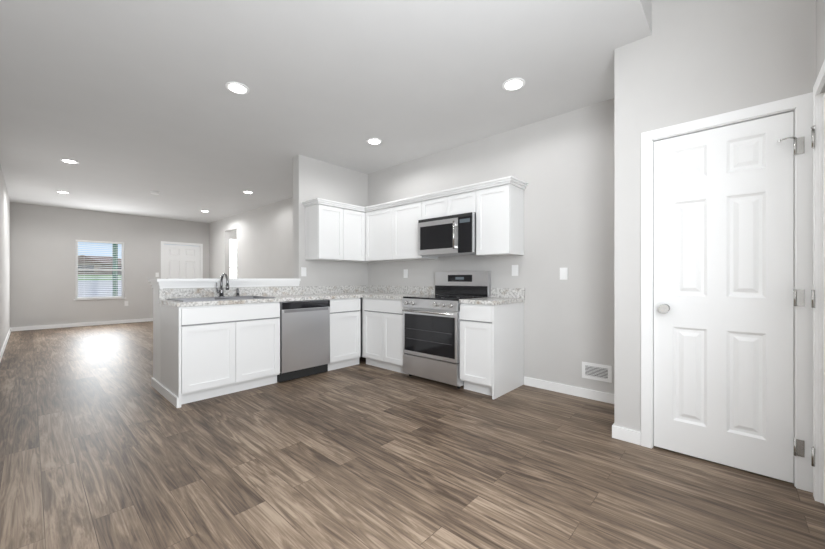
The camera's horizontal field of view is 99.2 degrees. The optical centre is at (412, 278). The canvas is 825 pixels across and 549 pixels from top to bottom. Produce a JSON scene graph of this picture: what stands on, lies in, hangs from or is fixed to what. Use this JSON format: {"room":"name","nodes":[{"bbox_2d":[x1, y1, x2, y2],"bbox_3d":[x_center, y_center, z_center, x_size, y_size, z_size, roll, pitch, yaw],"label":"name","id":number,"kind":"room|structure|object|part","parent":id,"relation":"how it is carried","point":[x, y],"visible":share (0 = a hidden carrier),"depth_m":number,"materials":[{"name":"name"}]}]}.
{"room":"kitchen","nodes":[
{"label":"kitchen","id":0,"kind":"room"},
{"bbox_2d":[0,164,9,351],"bbox_3d":[-4.279,-0.577,3.464,11.860,3.400,0.120,0,0,43],"label":"wall","id":1,"kind":"structure","parent":0,"point":[4,264],"depth_m":5.78,"materials":[{"name":"beige paint"}]},
{"bbox_2d":[0,327,11,360],"bbox_3d":[-4.234,1.081,3.513,11.620,0.085,0.013,0,0,43],"label":"baseboard","id":2,"kind":"structure","parent":1,"relation":"attached to","point":[6,340],"depth_m":5.73,"materials":[{"name":"white paint"}]},
{"bbox_2d":[10,202,208,326],"bbox_3d":[-7.233,-0.247,8.928,0.120,2.740,3.940,0,0,43],"label":"wall","id":3,"kind":"structure","parent":0,"point":[42,263],"depth_m":8.14,"materials":[{"name":"beige paint"}]},
{"bbox_2d":[12,318,152,330],"bbox_3d":[-7.611,1.081,8.418,0.013,0.085,2.615,0,0,43],"label":"baseboard","id":4,"kind":"structure","parent":3,"relation":"attached to","point":[144,319],"depth_m":8.20,"materials":[{"name":"white paint"}]},
{"bbox_2d":[74,240,124,299],"bbox_3d":[-7.564,-0.202,8.519,0.115,1.410,0.950,0,0,43],"label":"window","id":5,"kind":"structure","parent":3,"relation":"in","point":[76,266],"depth_m":8.39,"materials":[{"name":"white paint"}]},
{"bbox_2d":[76,240,123,298],"bbox_3d":[-7.557,-0.216,8.513,0.032,1.378,0.882,0,0,43],"label":"window blinds","id":6,"kind":"object","parent":5,"relation":"attached to","point":[116,265],"visible":0.9,"depth_m":8.51,"materials":[{"name":"white plastic"}]},
{"bbox_2d":[164,244,199,278],"bbox_3d":[-6.393,0.096,9.759,0.106,2.030,0.866,0,0,43],"label":"front door","id":7,"kind":"structure","parent":3,"relation":"in","point":[181,261],"depth_m":9.75,"materials":[{"name":"white paint"}]},
{"bbox_2d":[161,241,202,278],"bbox_3d":[-6.429,0.063,9.792,0.136,2.120,1.000,0,0,43],"label":"door frame","id":8,"kind":"structure","parent":3,"relation":"attached to","point":[181,243],"depth_m":9.69,"materials":[{"name":"white paint"}]},
{"bbox_2d":[230,230,236,238],"bbox_3d":[-4.826,-0.247,10.310,0.120,2.740,1.350,0,0,43],"label":"wall","id":9,"kind":"structure","parent":0,"point":[233,234],"depth_m":9.94,"materials":[{"name":"beige paint"}]},
{"bbox_2d":[230,239,236,278],"bbox_3d":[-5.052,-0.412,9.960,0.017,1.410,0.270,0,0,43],"label":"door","id":10,"kind":"structure","parent":9,"relation":"in","point":[233,258],"depth_m":9.94,"materials":[{"name":"white paint"}]},
{"bbox_2d":[163,154,367,288],"bbox_3d":[-1.695,-0.247,4.565,0.300,2.740,2.645,0,0,43],"label":"wall","id":11,"kind":"structure","parent":0,"point":[313,178],"depth_m":4.84,"materials":[{"name":"beige paint"}]},
{"bbox_2d":[151,377,178,407],"bbox_3d":[-2.365,1.081,3.347,0.900,0.085,0.013,0,0,43],"label":"baseboard","id":12,"kind":"structure","parent":11,"relation":"attached to","point":[173,399],"depth_m":3.29,"materials":[{"name":"white paint"}]},
{"bbox_2d":[148,279,300,382],"bbox_3d":[-2.106,0.562,4.110,0.380,1.122,1.532,0,0,43],"label":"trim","id":13,"kind":"structure","parent":11,"relation":"attached to","point":[157,284],"depth_m":3.65,"materials":[{"name":"white paint"}]},
{"bbox_2d":[301,267,305,275],"bbox_3d":[-1.431,-0.087,4.625,0.008,0.118,0.072,0,0,43],"label":"electrical outlet plate","id":14,"kind":"object","parent":11,"relation":"attached to","point":[303,271],"visible":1,"depth_m":4.62,"materials":[{"name":"white paint"}]},
{"bbox_2d":[303,200,337,260],"bbox_3d":[-1.153,-0.604,4.690,0.322,0.714,0.432,0,0,43],"label":"upper cabinet","id":15,"kind":"object","parent":11,"relation":"attached to","point":[321,218],"depth_m":4.54,"materials":[{"name":"white wood"}]},
{"bbox_2d":[334,204,369,261],"bbox_3d":[-0.908,-0.604,4.913,0.382,0.714,0.455,0,0,43],"label":"upper cabinet","id":16,"kind":"object","parent":11,"relation":"attached to","point":[346,232],"depth_m":4.81,"materials":[{"name":"white wood"}]},
{"bbox_2d":[0,0,651,222],"bbox_3d":[-2.447,-1.972,5.462,11.860,0.710,5.540,0,0,43],"label":"ceiling","id":17,"kind":"structure","parent":0,"point":[128,105],"depth_m":2.96,"materials":[{"name":"paint"}]},
{"bbox_2d":[60,159,78,163],"bbox_3d":[-4.720,-1.611,4.832,0.184,0.011,0.184,0,0,43],"label":"recessed light","id":18,"kind":"object","parent":17,"relation":"in","point":[70,161],"visible":0.98,"depth_m":4.82,"materials":[{"name":"white paint"}]},
{"bbox_2d":[225,82,248,93],"bbox_3d":[-1.483,-1.611,2.977,0.184,0.011,0.184,0,0,43],"label":"recessed light","id":19,"kind":"object","parent":17,"relation":"in","point":[237,87],"visible":1,"depth_m":2.96,"materials":[{"name":"white paint"}]},
{"bbox_2d":[366,138,381,144],"bbox_3d":[-0.450,-1.611,4.132,0.184,0.011,0.184,0,0,43],"label":"recessed light","id":20,"kind":"object","parent":17,"relation":"in","point":[374,141],"visible":0.98,"depth_m":4.12,"materials":[{"name":"white paint"}]},
{"bbox_2d":[502,78,524,90],"bbox_3d":[0.841,-1.611,2.921,0.184,0.011,0.184,0,0,43],"label":"recessed light","id":21,"kind":"object","parent":17,"relation":"in","point":[512,84],"visible":1,"depth_m":2.91,"materials":[{"name":"white paint"}]},
{"bbox_2d":[209,98,613,393],"bbox_3d":[-1.616,-0.247,6.368,11.620,2.740,0.120,0,0,43],"label":"wall","id":22,"kind":"structure","parent":0,"point":[562,165],"depth_m":3.59,"materials":[{"name":"beige paint"}]},
{"bbox_2d":[366,204,401,261],"bbox_3d":[-0.363,-0.604,4.873,0.637,0.714,0.382,0,0,43],"label":"upper cabinet","id":23,"kind":"object","parent":22,"relation":"attached to","point":[380,218],"depth_m":4.77,"materials":[{"name":"white wood"}]},
{"bbox_2d":[404,269,407,277],"bbox_3d":[-0.097,-0.067,4.888,0.072,0.118,0.008,0,0,43],"label":"electrical outlet plate","id":24,"kind":"object","parent":22,"relation":"attached to","point":[405,273],"visible":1,"depth_m":4.88,"materials":[{"name":"white paint"}]},
{"bbox_2d":[394,196,437,259],"bbox_3d":[0.015,-0.604,4.567,0.563,0.714,0.322,0,0,43],"label":"upper cabinet","id":25,"kind":"object","parent":22,"relation":"attached to","point":[407,214],"depth_m":4.43,"materials":[{"name":"white wood"}]},
{"bbox_2d":[422,192,441,219],"bbox_3d":[0.381,-0.832,4.232,0.435,0.259,0.322,0,0,43],"label":"upper cabinet","id":26,"kind":"object","parent":22,"relation":"attached to","point":[431,205],"depth_m":4.15,"materials":[{"name":"white wood"}]},
{"bbox_2d":[442,188,477,216],"bbox_3d":[0.625,-0.832,4.008,0.435,0.259,0.322,0,0,43],"label":"upper cabinet","id":27,"kind":"object","parent":22,"relation":"attached to","point":[465,200],"depth_m":3.88,"materials":[{"name":"white wood"}]},
{"bbox_2d":[418,212,475,256],"bbox_3d":[0.460,-0.487,4.073,0.754,0.421,0.444,0,0,43],"label":"microwave","id":28,"kind":"object","parent":27,"relation":"attached to","point":[451,235],"visible":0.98,"depth_m":3.90,"materials":[{"name":"silver metal"}]},
{"bbox_2d":[474,180,525,256],"bbox_3d":[0.926,-0.604,3.731,0.389,0.714,0.322,0,0,43],"label":"upper cabinet","id":29,"kind":"object","parent":22,"relation":"attached to","point":[500,214],"depth_m":3.61,"materials":[{"name":"white wood"}]},
{"bbox_2d":[512,265,517,275],"bbox_3d":[1.104,-0.087,3.786,0.072,0.118,0.008,0,0,43],"label":"electrical outlet plate","id":30,"kind":"object","parent":22,"relation":"attached to","point":[514,270],"visible":1,"depth_m":3.78,"materials":[{"name":"white paint"}]},
{"bbox_2d":[560,268,567,279],"bbox_3d":[1.480,-0.047,3.441,0.072,0.118,0.009,0,0,43],"label":"switch plate","id":31,"kind":"object","parent":22,"relation":"attached to","point":[563,273],"visible":1,"depth_m":3.44,"materials":[{"name":"white paint"}]},
{"bbox_2d":[524,377,613,403],"bbox_3d":[1.555,1.081,3.370,1.015,0.085,0.013,0,0,43],"label":"baseboard","id":32,"kind":"structure","parent":22,"relation":"attached to","point":[552,386],"depth_m":3.39,"materials":[{"name":"white paint"}]},
{"bbox_2d":[582,362,611,382],"bbox_3d":[1.696,0.863,3.240,0.250,0.150,0.012,0,0,43],"label":"air vent","id":33,"kind":"object","parent":22,"relation":"in","point":[598,372],"visible":1,"depth_m":3.23,"materials":[{"name":"white metal"}]},
{"bbox_2d":[0,321,824,548],"bbox_3d":[-2.447,1.148,5.462,11.860,0.050,5.540,0,0,43],"label":"floor","id":34,"kind":"structure","parent":0,"point":[104,444],"depth_m":2.04,"materials":[{"name":"wood"}]},
{"bbox_2d":[277,300,329,381],"bbox_3d":[-1.411,0.689,4.155,0.633,0.868,0.602,0,0,43],"label":"dishwasher","id":35,"kind":"object","parent":34,"relation":"on","point":[304,338],"visible":0.73,"depth_m":3.92,"materials":[{"name":"silver metal"}]},
{"bbox_2d":[324,298,359,370],"bbox_3d":[-1.045,0.686,4.582,0.628,0.872,0.509,0,0,43],"label":"base cabinet","id":36,"kind":"object","parent":34,"relation":"on","point":[344,313],"depth_m":4.36,"materials":[{"name":"white wood"}]},
{"bbox_2d":[159,273,362,306],"bbox_3d":[-1.352,0.167,4.225,0.658,0.449,2.675,0,0,43],"label":"countertop","id":37,"kind":"structure","parent":36,"relation":"in","point":[221,295],"depth_m":3.88,"materials":[{"name":"stone"}]},
{"bbox_2d":[216,273,239,297],"bbox_3d":[-1.968,0.071,3.805,0.219,0.258,0.246,0,0,43],"label":"faucet","id":38,"kind":"object","parent":37,"relation":"on","point":[236,291],"depth_m":3.80,"materials":[{"name":"silver metal"}]},
{"bbox_2d":[360,298,408,374],"bbox_3d":[-0.185,0.686,4.527,0.797,0.872,0.652,0,0,43],"label":"base cabinet","id":39,"kind":"object","parent":34,"relation":"on","point":[381,320],"depth_m":4.30,"materials":[{"name":"white wood"}]},
{"bbox_2d":[363,285,434,299],"bbox_3d":[-0.153,0.176,4.509,0.725,0.142,0.635,0,0,43],"label":"countertop","id":40,"kind":"structure","parent":39,"relation":"in","point":[369,291],"depth_m":4.77,"materials":[{"name":"stone"}]},
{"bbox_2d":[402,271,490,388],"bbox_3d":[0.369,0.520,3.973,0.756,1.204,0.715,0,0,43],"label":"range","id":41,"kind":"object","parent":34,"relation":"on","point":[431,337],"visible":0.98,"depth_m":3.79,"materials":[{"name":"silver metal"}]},
{"bbox_2d":[460,302,523,398],"bbox_3d":[0.824,0.686,3.617,0.385,0.872,0.629,0,0,43],"label":"base cabinet","id":42,"kind":"object","parent":34,"relation":"on","point":[491,336],"depth_m":3.42,"materials":[{"name":"white wood"}]},
{"bbox_2d":[459,288,524,304],"bbox_3d":[0.827,0.176,3.612,0.397,0.142,0.633,0,0,43],"label":"countertop","id":43,"kind":"structure","parent":42,"relation":"in","point":[499,296],"depth_m":3.66,"materials":[{"name":"stone"}]},
{"bbox_2d":[614,0,815,431],"bbox_3d":[2.026,-0.577,2.438,0.940,3.400,0.750,0,0,43],"label":"wall","id":44,"kind":"structure","parent":0,"point":[688,60],"depth_m":2.23,"materials":[{"name":"beige paint"}]},
{"bbox_2d":[612,424,623,438],"bbox_3d":[1.657,1.081,2.740,0.013,0.085,0.723,0,0,43],"label":"baseboard","id":45,"kind":"structure","parent":44,"relation":"attached to","point":[616,430],"depth_m":2.46,"materials":[{"name":"white paint"}]},
{"bbox_2d":[641,92,812,492],"bbox_3d":[1.863,0.073,2.149,0.766,2.100,0.136,0,0,43],"label":"door frame","id":46,"kind":"structure","parent":44,"relation":"attached to","point":[801,106],"depth_m":1.89,"materials":[{"name":"white paint"}]},
{"bbox_2d":[654,111,804,482],"bbox_3d":[1.834,0.102,2.091,0.669,2.018,0.111,0,0,43],"label":"pantry door","id":47,"kind":"structure","parent":44,"relation":"in","point":[728,297],"depth_m":2.09,"materials":[{"name":"white paint"}]},
{"bbox_2d":[816,0,824,92],"bbox_3d":[1.419,-0.577,0.993,0.120,3.400,3.940,0,0,43],"label":"wall","id":48,"kind":"structure","parent":0,"point":[820,31],"depth_m":1.75,"materials":[{"name":"beige paint"}]},
{"bbox_2d":[811,93,824,504],"bbox_3d":[1.777,0.102,1.463,0.079,2.018,0.863,0,0,43],"label":"back door","id":49,"kind":"structure","parent":48,"relation":"in","point":[813,293],"depth_m":1.74,"materials":[{"name":"white paint"}]},
{"bbox_3d":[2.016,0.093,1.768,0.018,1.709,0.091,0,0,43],"label":"knob","id":50,"kind":"part","parent":49,"relation":"part of","materials":[{"name":"white wood"}]},
{"bbox_2d":[813,60,824,503],"bbox_3d":[1.799,0.068,1.418,0.136,2.110,0.960,0,0,43],"label":"door frame","id":51,"kind":"structure","parent":48,"relation":"attached to","point":[818,289],"depth_m":1.77,"materials":[{"name":"white paint"}]},
{"label":"outside","id":52,"kind":"structure","parent":0,"visible":0},
{"bbox_2d":[78,275,121,296],"bbox_3d":[-80.394,-1.189,92.106,219.600,5.204,260.000,0,0,43],"label":"ground","id":53,"kind":"structure","parent":52,"point":[86,287],"depth_m":31.58,"materials":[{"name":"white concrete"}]},
{"bbox_2d":[78,256,121,274],"bbox_3d":[-73.407,-2.857,80.270,15.100,4.600,19.200,0,0,43],"label":"house","id":54,"kind":"structure","parent":53,"relation":"on","point":[83,263],"depth_m":75.77,"materials":[{"name":"brown"}]},
{"bbox_2d":[113,244,117,295],"bbox_3d":[-8.438,-0.007,9.966,0.700,2.940,0.800,0,0,43],"label":"porch post","id":55,"kind":"object","parent":53,"relation":"on","point":[114,272],"visible":0.14,"depth_m":9.92,"materials":[{"name":"green"}]}
]}

